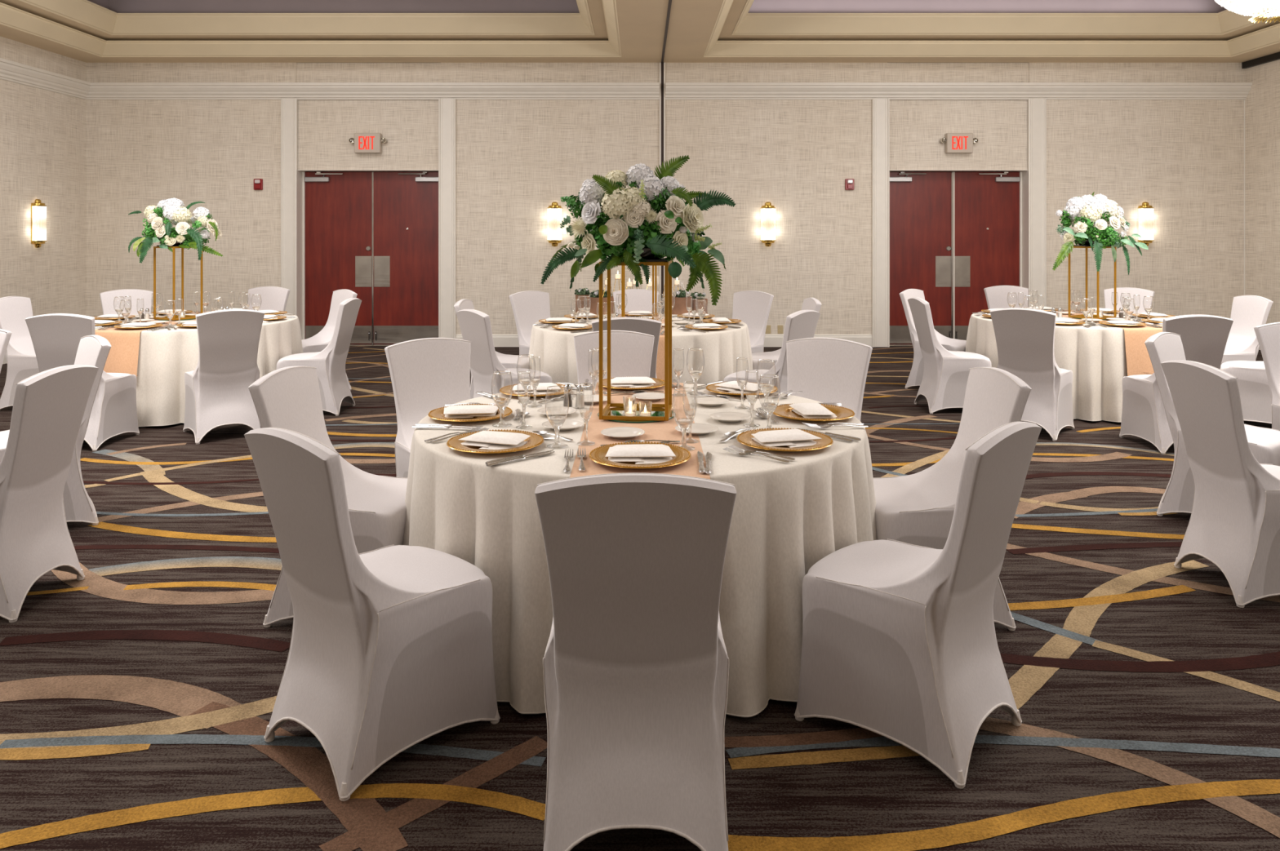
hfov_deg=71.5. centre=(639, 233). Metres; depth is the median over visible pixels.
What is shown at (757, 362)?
bowl
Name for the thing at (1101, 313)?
votive candle
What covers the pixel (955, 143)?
exit sign
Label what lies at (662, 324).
bread plate
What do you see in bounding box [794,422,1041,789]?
banquet chair
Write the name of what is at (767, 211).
wall sconce
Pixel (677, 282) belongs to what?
pillar candle
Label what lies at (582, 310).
water goblet
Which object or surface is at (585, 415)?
champagne flute
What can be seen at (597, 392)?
water goblet
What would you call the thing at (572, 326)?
folded napkin
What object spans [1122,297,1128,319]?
champagne flute
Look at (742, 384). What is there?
champagne flute
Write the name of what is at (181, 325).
charger plate
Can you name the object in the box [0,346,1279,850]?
floor
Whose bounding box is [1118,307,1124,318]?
pepper shaker
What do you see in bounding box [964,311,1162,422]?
tablecloth
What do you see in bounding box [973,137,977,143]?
lamp
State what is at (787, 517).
tablecloth
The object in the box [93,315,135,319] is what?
charger plate
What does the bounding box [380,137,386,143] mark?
lamp
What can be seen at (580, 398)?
salt shaker
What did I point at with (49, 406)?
banquet chair
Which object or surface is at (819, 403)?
knife
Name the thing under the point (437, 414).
charger plate
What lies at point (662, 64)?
trim
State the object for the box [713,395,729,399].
bowl
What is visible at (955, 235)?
door
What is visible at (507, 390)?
charger plate
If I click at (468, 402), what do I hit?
fork
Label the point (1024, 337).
banquet chair
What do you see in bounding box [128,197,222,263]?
flower arrangement
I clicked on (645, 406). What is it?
votive candle
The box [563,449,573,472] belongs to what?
fork
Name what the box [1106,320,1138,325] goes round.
folded napkin
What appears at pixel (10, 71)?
trim
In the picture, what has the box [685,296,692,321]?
champagne flute
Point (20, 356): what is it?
banquet chair
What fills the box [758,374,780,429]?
water goblet
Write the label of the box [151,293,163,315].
water goblet
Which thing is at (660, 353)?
table runner
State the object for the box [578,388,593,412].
bowl
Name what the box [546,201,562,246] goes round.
wall sconce
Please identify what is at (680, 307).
planter
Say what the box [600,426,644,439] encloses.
bread plate
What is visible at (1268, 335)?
banquet chair
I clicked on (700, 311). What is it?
water goblet
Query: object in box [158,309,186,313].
folded napkin
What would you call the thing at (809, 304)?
banquet chair
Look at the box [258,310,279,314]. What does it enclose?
folded napkin
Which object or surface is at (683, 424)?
water goblet
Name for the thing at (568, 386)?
pepper shaker
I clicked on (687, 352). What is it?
bowl
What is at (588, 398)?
bread plate
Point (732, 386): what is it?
folded napkin
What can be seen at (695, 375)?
water goblet
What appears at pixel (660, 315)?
champagne flute
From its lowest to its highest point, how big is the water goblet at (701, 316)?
0.213 m
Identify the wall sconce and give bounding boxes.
[31,199,47,248]
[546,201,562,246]
[760,201,775,246]
[1137,201,1154,246]
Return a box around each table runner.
[95,311,204,376]
[569,382,710,479]
[615,314,664,380]
[1050,310,1162,376]
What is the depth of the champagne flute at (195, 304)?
8.38 m
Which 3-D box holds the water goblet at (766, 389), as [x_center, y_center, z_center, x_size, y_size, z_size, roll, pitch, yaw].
[0.554,0.664,3.899,0.087,0.213,0.087,0,0,29]
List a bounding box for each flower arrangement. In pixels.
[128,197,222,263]
[540,155,735,306]
[1052,191,1148,275]
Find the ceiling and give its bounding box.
[0,0,1279,62]
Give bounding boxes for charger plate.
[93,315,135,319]
[94,320,122,326]
[114,323,163,329]
[151,310,192,315]
[176,323,196,328]
[262,315,286,320]
[264,311,287,315]
[427,404,512,422]
[446,429,544,453]
[499,382,572,397]
[538,319,578,324]
[551,324,592,330]
[564,314,599,319]
[588,441,691,469]
[597,376,664,390]
[625,312,658,316]
[676,314,715,319]
[684,324,728,330]
[702,319,742,324]
[705,382,777,395]
[736,427,833,451]
[773,403,854,422]
[1022,307,1057,311]
[1055,320,1084,325]
[1080,309,1119,313]
[1098,320,1146,327]
[1132,313,1175,318]
[1141,318,1162,324]
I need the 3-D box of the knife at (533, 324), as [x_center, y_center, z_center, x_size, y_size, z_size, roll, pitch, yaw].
[-0.758,0.765,7.427,0.276,0.008,0.024,0,0,5]
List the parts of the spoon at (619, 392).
handle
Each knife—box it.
[412,426,475,429]
[415,423,483,427]
[475,391,496,399]
[480,391,502,398]
[485,449,553,464]
[486,451,555,466]
[533,324,551,325]
[570,330,590,333]
[583,378,589,389]
[692,380,724,388]
[697,451,705,473]
[704,452,711,474]
[779,403,841,404]
[781,404,841,406]
[796,428,861,440]
[821,433,853,442]
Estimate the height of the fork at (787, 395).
0.014 m
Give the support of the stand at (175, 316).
on the table runner at (122, 357)
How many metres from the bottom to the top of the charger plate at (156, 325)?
0.024 m
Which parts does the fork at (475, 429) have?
handle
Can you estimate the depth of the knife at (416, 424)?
3.54 m
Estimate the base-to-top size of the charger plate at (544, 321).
0.024 m
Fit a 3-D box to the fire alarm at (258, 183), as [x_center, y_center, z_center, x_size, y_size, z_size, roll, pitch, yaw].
[-5.163,-0.663,12.011,0.116,0.150,0.058,0,0,0]
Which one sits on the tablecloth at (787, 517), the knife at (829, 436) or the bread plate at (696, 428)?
the knife at (829, 436)
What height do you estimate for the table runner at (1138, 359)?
0.375 m
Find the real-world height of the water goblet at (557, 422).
0.213 m
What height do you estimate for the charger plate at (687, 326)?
0.024 m
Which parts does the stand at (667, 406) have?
post, post, frame, frame, post, post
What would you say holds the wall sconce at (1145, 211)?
attached to the wall at (1184, 158)
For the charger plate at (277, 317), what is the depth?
7.86 m
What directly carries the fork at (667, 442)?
on the table runner at (660, 430)
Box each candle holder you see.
[603,280,613,295]
[613,271,621,311]
[626,279,632,289]
[646,280,652,290]
[672,277,680,296]
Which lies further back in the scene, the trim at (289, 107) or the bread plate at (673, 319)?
the trim at (289, 107)
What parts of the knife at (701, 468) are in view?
blade, handle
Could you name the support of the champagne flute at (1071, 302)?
on the table runner at (1138, 359)
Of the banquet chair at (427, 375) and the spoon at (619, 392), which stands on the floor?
the banquet chair at (427, 375)
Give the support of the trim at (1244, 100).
attached to the wall at (1184, 158)
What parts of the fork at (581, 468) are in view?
handle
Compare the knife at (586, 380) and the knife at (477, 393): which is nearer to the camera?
the knife at (477, 393)
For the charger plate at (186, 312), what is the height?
0.024 m
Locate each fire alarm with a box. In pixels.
[253,178,262,190]
[844,178,853,190]
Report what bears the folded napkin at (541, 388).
on the charger plate at (507, 390)
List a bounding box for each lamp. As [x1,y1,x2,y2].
[348,137,354,143]
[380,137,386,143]
[940,137,946,143]
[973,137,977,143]
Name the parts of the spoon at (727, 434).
handle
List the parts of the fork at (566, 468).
handle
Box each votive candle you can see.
[180,311,185,318]
[622,395,635,402]
[623,401,637,416]
[638,400,652,416]
[1096,310,1103,317]
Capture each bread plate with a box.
[132,319,154,322]
[146,320,168,324]
[149,315,165,319]
[174,320,195,324]
[537,406,576,416]
[542,419,584,431]
[573,395,607,404]
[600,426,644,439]
[632,392,664,401]
[661,323,676,327]
[671,318,683,321]
[671,320,691,324]
[675,423,718,435]
[692,397,729,406]
[709,412,750,422]
[1055,311,1075,315]
[1056,317,1072,319]
[1081,318,1102,322]
[1106,317,1127,320]
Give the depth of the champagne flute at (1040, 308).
7.90 m
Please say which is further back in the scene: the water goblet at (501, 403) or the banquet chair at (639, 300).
the banquet chair at (639, 300)
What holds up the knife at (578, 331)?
on the tablecloth at (555, 348)
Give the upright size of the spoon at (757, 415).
0.014 m
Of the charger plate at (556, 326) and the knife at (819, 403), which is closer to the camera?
the knife at (819, 403)
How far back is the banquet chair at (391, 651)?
2.57 m
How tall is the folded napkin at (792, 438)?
0.038 m
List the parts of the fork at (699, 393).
handle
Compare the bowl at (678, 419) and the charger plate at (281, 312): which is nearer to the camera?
the bowl at (678, 419)
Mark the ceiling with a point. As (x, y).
(87, 31)
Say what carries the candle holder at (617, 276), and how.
on the display table
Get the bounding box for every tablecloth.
[94,311,302,426]
[402,383,877,717]
[528,314,752,385]
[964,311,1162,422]
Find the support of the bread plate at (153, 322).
on the table runner at (122, 357)
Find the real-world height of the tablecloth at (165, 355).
0.758 m
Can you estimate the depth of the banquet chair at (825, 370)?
4.70 m
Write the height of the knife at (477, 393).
0.008 m
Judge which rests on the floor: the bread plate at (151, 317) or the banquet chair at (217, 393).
the banquet chair at (217, 393)
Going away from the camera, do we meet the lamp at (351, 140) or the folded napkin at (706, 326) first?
the folded napkin at (706, 326)
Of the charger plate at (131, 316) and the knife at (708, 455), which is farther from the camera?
the charger plate at (131, 316)
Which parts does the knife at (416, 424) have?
handle, blade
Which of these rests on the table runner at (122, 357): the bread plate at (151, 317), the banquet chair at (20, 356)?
the bread plate at (151, 317)
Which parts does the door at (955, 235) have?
closer arm, kick plate, push plate, frame, kick plate, push plate, closer arm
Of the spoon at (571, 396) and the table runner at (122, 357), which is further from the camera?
the table runner at (122, 357)
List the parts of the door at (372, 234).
closer arm, kick plate, push plate, push plate, kick plate, closer arm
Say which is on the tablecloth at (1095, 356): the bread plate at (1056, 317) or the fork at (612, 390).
the bread plate at (1056, 317)
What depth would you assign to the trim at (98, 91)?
11.94 m
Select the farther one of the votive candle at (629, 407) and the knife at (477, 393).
the knife at (477, 393)
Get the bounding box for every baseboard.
[2,356,7,364]
[455,334,519,346]
[763,334,871,346]
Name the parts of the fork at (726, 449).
handle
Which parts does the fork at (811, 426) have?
handle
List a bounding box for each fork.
[424,426,482,441]
[430,427,488,442]
[444,402,495,405]
[512,408,520,419]
[514,430,561,439]
[540,393,582,399]
[555,382,589,386]
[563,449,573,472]
[577,448,586,471]
[600,440,670,446]
[612,390,663,393]
[678,328,704,332]
[680,328,709,332]
[696,391,746,400]
[719,426,757,442]
[723,447,790,462]
[728,444,795,460]
[756,408,778,423]
[769,390,792,397]
[774,391,802,398]
[802,422,863,426]
[804,424,867,428]
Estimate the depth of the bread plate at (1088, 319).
7.74 m
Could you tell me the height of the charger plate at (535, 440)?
0.024 m
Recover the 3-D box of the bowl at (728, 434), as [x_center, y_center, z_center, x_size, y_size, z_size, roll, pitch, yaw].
[0.345,0.765,3.368,0.050,0.010,0.079,0,0,33]
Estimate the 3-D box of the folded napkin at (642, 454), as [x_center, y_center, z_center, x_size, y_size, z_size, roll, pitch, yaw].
[-0.001,0.747,3.015,0.235,0.038,0.163,0,0,-3]
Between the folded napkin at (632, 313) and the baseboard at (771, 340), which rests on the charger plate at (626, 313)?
the folded napkin at (632, 313)
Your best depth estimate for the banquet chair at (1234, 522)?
3.77 m
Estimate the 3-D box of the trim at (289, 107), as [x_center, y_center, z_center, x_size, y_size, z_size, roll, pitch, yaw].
[-4.745,-0.143,12.018,0.215,3.360,0.044,0,0,0]
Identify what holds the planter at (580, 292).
on the display table
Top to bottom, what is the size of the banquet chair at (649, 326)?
0.976 m
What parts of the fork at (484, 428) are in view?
handle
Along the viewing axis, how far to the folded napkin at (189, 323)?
7.29 m
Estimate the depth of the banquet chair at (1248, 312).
7.93 m
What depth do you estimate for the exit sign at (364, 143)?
11.96 m
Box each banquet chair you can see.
[0,296,39,409]
[0,328,12,372]
[0,334,111,525]
[0,364,98,622]
[25,313,139,451]
[99,288,153,315]
[182,309,264,444]
[244,427,500,801]
[248,286,289,311]
[248,366,407,627]
[276,297,361,416]
[301,288,357,390]
[384,337,471,478]
[453,299,528,399]
[455,309,551,398]
[509,290,550,356]
[534,472,736,850]
[573,330,654,384]
[591,317,661,378]
[613,288,658,314]
[723,310,820,394]
[732,290,773,352]
[751,297,822,369]
[786,337,872,421]
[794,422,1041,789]
[872,367,1031,631]
[899,288,966,389]
[907,297,991,413]
[983,285,1028,309]
[990,307,1074,441]
[1103,287,1154,313]
[1119,315,1233,454]
[1144,332,1279,516]
[1160,360,1279,608]
[1220,360,1271,423]
[1221,295,1273,364]
[1253,322,1279,431]
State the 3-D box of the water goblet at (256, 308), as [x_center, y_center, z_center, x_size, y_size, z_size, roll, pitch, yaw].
[-3.486,0.664,8.077,0.087,0.213,0.087,0,0,2]
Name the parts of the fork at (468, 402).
handle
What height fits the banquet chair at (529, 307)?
0.976 m
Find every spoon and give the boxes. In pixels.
[518,412,529,423]
[533,431,573,440]
[537,395,573,403]
[604,391,647,395]
[623,440,679,443]
[689,394,729,399]
[724,426,751,437]
[748,408,767,418]
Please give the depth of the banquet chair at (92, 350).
4.65 m
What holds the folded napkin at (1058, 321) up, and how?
on the charger plate at (1079, 322)
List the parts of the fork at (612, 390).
handle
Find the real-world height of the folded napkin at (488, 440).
0.038 m
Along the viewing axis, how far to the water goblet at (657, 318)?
7.05 m
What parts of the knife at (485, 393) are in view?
handle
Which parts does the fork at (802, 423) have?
handle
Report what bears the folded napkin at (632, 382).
on the charger plate at (660, 383)
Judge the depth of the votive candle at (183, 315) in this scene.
7.96 m
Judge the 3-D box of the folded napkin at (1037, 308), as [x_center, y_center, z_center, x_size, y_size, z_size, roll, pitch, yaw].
[3.974,0.747,8.810,0.235,0.038,0.163,0,0,-2]
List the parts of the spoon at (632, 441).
handle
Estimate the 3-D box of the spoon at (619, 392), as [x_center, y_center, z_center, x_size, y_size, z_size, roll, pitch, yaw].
[-0.068,0.763,4.251,0.208,0.014,0.050,0,0,-9]
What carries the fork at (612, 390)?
on the table runner at (660, 430)
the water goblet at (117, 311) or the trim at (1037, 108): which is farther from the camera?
the trim at (1037, 108)
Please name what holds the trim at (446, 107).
attached to the wall at (1184, 158)
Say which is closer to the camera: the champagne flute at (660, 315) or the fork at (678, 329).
the fork at (678, 329)
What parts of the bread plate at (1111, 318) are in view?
plate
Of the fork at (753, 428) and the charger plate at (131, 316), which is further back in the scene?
the charger plate at (131, 316)
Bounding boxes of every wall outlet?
[765,325,770,333]
[777,325,782,333]
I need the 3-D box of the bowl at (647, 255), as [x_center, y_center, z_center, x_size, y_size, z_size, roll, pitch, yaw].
[-0.014,0.082,3.775,0.300,0.050,0.300,0,0,0]
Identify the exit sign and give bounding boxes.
[348,133,386,153]
[940,133,977,153]
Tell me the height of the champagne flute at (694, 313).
0.219 m
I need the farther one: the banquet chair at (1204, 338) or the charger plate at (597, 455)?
the banquet chair at (1204, 338)
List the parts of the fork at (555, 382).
handle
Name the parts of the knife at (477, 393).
handle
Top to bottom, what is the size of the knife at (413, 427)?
0.008 m
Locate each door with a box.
[297,169,438,346]
[889,169,1027,346]
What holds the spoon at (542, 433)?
on the tablecloth at (787, 517)
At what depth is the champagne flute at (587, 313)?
7.45 m
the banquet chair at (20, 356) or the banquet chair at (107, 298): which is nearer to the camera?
the banquet chair at (20, 356)
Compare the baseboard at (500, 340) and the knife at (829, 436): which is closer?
the knife at (829, 436)
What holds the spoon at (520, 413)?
on the tablecloth at (787, 517)
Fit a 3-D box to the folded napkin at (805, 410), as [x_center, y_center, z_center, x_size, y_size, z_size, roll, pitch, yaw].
[0.737,0.747,3.748,0.163,0.038,0.235,0,0,-7]
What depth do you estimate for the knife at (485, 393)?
4.20 m
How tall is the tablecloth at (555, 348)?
0.760 m
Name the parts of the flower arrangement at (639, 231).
support plate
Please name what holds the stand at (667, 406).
on the table runner at (660, 430)
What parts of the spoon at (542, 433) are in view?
handle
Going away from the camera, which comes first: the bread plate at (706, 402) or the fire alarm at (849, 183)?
the bread plate at (706, 402)
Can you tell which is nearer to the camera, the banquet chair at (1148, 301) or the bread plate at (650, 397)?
the bread plate at (650, 397)
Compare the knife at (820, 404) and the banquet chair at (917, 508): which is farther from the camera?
the knife at (820, 404)
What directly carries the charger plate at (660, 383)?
on the table runner at (660, 430)
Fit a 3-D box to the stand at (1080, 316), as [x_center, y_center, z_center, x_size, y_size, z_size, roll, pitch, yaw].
[4.100,0.441,8.060,0.285,0.648,0.285,0,0,-32]
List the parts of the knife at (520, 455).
handle, blade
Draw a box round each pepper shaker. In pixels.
[138,308,144,319]
[563,384,573,408]
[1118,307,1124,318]
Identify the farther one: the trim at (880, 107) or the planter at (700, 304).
the trim at (880, 107)
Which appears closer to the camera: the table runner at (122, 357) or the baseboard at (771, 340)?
the table runner at (122, 357)
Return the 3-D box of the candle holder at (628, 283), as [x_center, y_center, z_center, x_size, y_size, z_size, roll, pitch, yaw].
[-0.123,0.794,10.950,0.140,0.483,0.147,0,0,0]
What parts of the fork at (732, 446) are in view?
handle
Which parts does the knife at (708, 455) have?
handle, blade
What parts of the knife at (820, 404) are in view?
handle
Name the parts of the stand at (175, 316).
post, frame, post, frame, post, post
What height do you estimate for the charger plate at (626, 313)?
0.024 m
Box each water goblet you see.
[113,296,124,321]
[120,299,131,324]
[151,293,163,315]
[164,300,176,326]
[200,291,210,312]
[238,292,248,309]
[251,294,261,311]
[491,370,512,427]
[516,354,535,404]
[545,386,568,448]
[570,299,581,323]
[577,296,586,320]
[591,347,607,394]
[652,302,662,330]
[671,387,696,450]
[686,348,704,394]
[695,297,705,321]
[696,300,706,323]
[755,359,776,410]
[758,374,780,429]
[1007,292,1017,307]
[1023,295,1034,309]
[1027,290,1037,308]
[1071,290,1081,313]
[1080,298,1091,324]
[1120,293,1130,315]
[1123,298,1134,320]
[1142,296,1154,319]
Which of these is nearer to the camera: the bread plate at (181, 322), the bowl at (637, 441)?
the bowl at (637, 441)
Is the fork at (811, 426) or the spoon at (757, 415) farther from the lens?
the spoon at (757, 415)
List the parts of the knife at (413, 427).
handle, blade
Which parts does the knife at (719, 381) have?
handle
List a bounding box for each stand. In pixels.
[153,246,203,320]
[599,260,671,421]
[621,265,657,319]
[1068,246,1116,319]
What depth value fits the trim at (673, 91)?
11.94 m
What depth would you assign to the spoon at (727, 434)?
3.39 m
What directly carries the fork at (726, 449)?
on the tablecloth at (787, 517)
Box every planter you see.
[574,288,589,313]
[586,289,613,315]
[671,289,692,315]
[689,292,707,314]
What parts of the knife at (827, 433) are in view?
blade, handle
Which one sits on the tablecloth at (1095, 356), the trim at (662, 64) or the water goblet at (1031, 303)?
the water goblet at (1031, 303)
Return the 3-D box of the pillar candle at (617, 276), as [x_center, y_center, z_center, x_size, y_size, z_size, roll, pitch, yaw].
[-0.275,0.535,11.060,0.064,0.055,0.064,0,0,0]
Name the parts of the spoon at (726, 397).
handle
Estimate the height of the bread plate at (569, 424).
0.018 m
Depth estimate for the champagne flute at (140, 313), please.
7.48 m
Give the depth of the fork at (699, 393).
4.14 m
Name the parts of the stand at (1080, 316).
post, post, frame, frame, post, post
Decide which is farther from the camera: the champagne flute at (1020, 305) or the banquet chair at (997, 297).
the banquet chair at (997, 297)
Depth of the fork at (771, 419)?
3.73 m
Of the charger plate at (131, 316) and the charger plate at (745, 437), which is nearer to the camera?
the charger plate at (745, 437)
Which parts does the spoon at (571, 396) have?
handle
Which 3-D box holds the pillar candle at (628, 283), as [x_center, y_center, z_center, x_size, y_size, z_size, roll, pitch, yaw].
[-0.130,0.625,10.950,0.064,0.055,0.064,0,0,0]
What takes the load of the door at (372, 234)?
in the wall at (1184, 158)
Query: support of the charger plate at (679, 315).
on the tablecloth at (555, 348)
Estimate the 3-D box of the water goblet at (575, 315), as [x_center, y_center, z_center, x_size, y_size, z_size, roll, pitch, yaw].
[-0.540,0.664,7.492,0.087,0.213,0.087,0,0,3]
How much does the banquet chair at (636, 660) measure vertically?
0.976 m
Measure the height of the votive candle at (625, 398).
0.068 m
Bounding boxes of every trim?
[0,57,90,99]
[86,82,659,99]
[280,98,297,316]
[438,98,456,338]
[659,62,661,310]
[661,0,671,62]
[661,62,663,314]
[663,62,665,311]
[665,82,1252,99]
[871,98,889,346]
[1027,98,1046,307]
[1241,52,1279,68]
[1244,99,1244,295]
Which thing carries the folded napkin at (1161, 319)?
on the charger plate at (1143, 320)
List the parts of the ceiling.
crown, crown, panel, panel, crown, crown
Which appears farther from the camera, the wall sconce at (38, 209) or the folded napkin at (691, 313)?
the wall sconce at (38, 209)
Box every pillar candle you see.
[615,274,620,279]
[626,281,631,286]
[647,281,652,286]
[674,280,679,284]
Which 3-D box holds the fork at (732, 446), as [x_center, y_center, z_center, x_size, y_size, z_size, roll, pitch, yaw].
[0.423,0.761,3.084,0.252,0.014,0.031,0,0,37]
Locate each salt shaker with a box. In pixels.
[144,308,150,319]
[575,384,585,408]
[1057,307,1062,317]
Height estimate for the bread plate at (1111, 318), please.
0.018 m
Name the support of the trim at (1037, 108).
attached to the wall at (1184, 158)
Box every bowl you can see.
[160,240,192,245]
[491,374,512,399]
[518,412,529,416]
[533,431,548,435]
[545,388,568,417]
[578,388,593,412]
[606,247,661,259]
[623,440,644,443]
[671,391,696,420]
[686,351,704,372]
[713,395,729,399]
[724,431,737,437]
[755,361,776,386]
[755,413,767,418]
[758,377,780,404]
[1074,240,1094,245]
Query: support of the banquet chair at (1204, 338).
on the floor
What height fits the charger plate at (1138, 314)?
0.024 m
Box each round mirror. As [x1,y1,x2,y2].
[157,316,195,320]
[597,407,675,422]
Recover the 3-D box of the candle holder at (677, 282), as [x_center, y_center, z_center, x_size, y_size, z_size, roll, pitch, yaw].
[0.472,0.789,11.150,0.140,0.493,0.147,0,0,0]
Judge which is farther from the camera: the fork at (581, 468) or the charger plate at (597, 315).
the charger plate at (597, 315)
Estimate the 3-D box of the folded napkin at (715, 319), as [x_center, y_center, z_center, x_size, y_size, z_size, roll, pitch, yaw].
[0.709,0.747,7.644,0.163,0.038,0.235,0,0,-5]
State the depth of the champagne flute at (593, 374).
4.19 m
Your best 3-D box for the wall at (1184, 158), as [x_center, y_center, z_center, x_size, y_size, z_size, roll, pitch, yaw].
[0.345,-0.388,12.100,15.690,3.850,0.120,0,0,0]
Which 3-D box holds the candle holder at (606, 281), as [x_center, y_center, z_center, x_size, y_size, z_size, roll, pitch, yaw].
[-0.393,0.784,10.980,0.140,0.503,0.147,0,0,0]
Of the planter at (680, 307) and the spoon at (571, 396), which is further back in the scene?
the planter at (680, 307)
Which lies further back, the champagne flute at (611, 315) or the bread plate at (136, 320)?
the bread plate at (136, 320)
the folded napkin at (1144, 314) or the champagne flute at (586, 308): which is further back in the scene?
the folded napkin at (1144, 314)
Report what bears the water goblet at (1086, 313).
on the tablecloth at (1095, 356)
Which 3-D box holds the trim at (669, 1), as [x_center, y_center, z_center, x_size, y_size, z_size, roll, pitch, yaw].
[0.300,-2.307,4.305,0.030,0.011,15.410,0,0,0]
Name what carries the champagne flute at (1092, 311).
on the tablecloth at (1095, 356)
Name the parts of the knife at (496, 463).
handle, blade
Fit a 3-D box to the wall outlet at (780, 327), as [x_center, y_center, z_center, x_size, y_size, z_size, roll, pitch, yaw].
[1.900,1.302,12.036,0.072,0.114,0.009,0,0,0]
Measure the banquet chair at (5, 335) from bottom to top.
0.976 m
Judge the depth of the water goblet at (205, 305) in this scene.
8.46 m
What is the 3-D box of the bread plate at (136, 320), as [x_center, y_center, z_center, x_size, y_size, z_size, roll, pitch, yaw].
[-4.323,0.762,7.741,0.168,0.018,0.168,0,0,-34]
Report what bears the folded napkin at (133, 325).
on the charger plate at (156, 325)
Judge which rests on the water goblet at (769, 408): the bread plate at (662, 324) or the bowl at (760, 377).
the bowl at (760, 377)
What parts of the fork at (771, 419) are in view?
handle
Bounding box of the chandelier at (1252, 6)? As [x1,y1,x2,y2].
[1214,0,1279,22]
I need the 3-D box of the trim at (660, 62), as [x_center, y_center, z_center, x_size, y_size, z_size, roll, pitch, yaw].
[0.274,-0.388,12.025,0.023,3.850,0.030,0,0,0]
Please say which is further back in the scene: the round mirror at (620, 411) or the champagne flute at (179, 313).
the champagne flute at (179, 313)
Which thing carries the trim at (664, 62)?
attached to the wall at (1184, 158)
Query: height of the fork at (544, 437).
0.014 m
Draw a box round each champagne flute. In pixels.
[124,296,132,321]
[136,298,143,322]
[174,298,182,325]
[193,291,199,314]
[228,294,235,309]
[244,293,250,309]
[515,371,532,429]
[527,356,542,407]
[577,382,595,445]
[583,296,591,321]
[583,298,590,324]
[587,349,599,395]
[610,301,616,318]
[616,293,621,317]
[657,293,663,318]
[657,301,664,329]
[671,348,685,396]
[680,381,698,444]
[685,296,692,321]
[690,298,697,324]
[734,357,750,408]
[743,369,759,426]
[1017,292,1024,307]
[1031,290,1038,309]
[1037,295,1044,310]
[1067,290,1074,311]
[1088,297,1095,323]
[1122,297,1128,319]
[1133,294,1140,319]
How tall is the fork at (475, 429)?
0.014 m
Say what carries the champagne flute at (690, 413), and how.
on the table runner at (660, 430)
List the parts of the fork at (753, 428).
handle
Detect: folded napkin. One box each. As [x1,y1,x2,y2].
[94,320,115,324]
[97,314,130,319]
[120,322,155,328]
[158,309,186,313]
[182,321,196,326]
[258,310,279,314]
[263,315,277,319]
[443,404,498,418]
[458,431,530,449]
[511,382,560,394]
[546,317,572,322]
[558,323,589,329]
[570,312,596,317]
[605,444,675,464]
[610,377,656,387]
[627,311,652,315]
[682,312,708,317]
[691,323,723,328]
[711,317,732,322]
[715,381,761,393]
[751,429,822,448]
[788,403,836,417]
[1029,306,1055,310]
[1055,319,1079,324]
[1084,307,1112,313]
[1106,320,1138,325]
[1138,312,1168,317]
[1148,317,1166,322]
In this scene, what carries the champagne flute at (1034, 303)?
on the tablecloth at (1095, 356)
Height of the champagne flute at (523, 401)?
0.219 m
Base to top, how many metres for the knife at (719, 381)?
0.008 m
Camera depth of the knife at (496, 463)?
3.00 m
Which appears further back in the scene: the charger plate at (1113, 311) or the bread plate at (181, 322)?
the charger plate at (1113, 311)
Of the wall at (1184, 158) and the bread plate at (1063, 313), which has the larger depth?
the wall at (1184, 158)
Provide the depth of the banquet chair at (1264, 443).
4.79 m
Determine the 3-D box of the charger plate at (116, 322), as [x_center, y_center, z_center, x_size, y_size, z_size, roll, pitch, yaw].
[-4.534,0.759,7.444,0.349,0.024,0.349,0,0,10]
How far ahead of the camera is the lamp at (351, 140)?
11.99 m
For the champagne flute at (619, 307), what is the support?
on the table runner at (660, 353)
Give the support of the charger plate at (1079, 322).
on the tablecloth at (1095, 356)
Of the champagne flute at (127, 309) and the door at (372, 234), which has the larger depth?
the door at (372, 234)
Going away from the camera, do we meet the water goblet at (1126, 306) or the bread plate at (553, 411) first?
the bread plate at (553, 411)
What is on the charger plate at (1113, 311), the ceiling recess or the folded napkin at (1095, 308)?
the folded napkin at (1095, 308)
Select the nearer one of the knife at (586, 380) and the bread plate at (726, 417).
the bread plate at (726, 417)
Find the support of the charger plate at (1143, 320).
on the tablecloth at (1095, 356)
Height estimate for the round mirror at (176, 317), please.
0.006 m
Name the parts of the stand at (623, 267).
post, post, post, post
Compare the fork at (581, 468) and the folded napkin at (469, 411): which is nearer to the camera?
the fork at (581, 468)
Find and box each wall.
[0,35,86,315]
[86,62,1244,334]
[1244,59,1279,324]
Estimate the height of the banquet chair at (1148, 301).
0.976 m
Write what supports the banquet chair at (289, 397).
on the floor
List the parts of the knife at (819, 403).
handle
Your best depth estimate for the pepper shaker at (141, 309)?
7.92 m
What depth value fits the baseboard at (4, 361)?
10.47 m
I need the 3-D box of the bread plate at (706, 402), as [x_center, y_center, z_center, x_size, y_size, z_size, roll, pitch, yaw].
[0.319,0.762,4.005,0.168,0.018,0.168,0,0,10]
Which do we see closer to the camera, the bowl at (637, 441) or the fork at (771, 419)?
the bowl at (637, 441)
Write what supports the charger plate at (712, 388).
on the tablecloth at (787, 517)
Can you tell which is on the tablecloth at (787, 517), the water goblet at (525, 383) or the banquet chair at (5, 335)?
the water goblet at (525, 383)
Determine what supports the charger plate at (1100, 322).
on the table runner at (1138, 359)

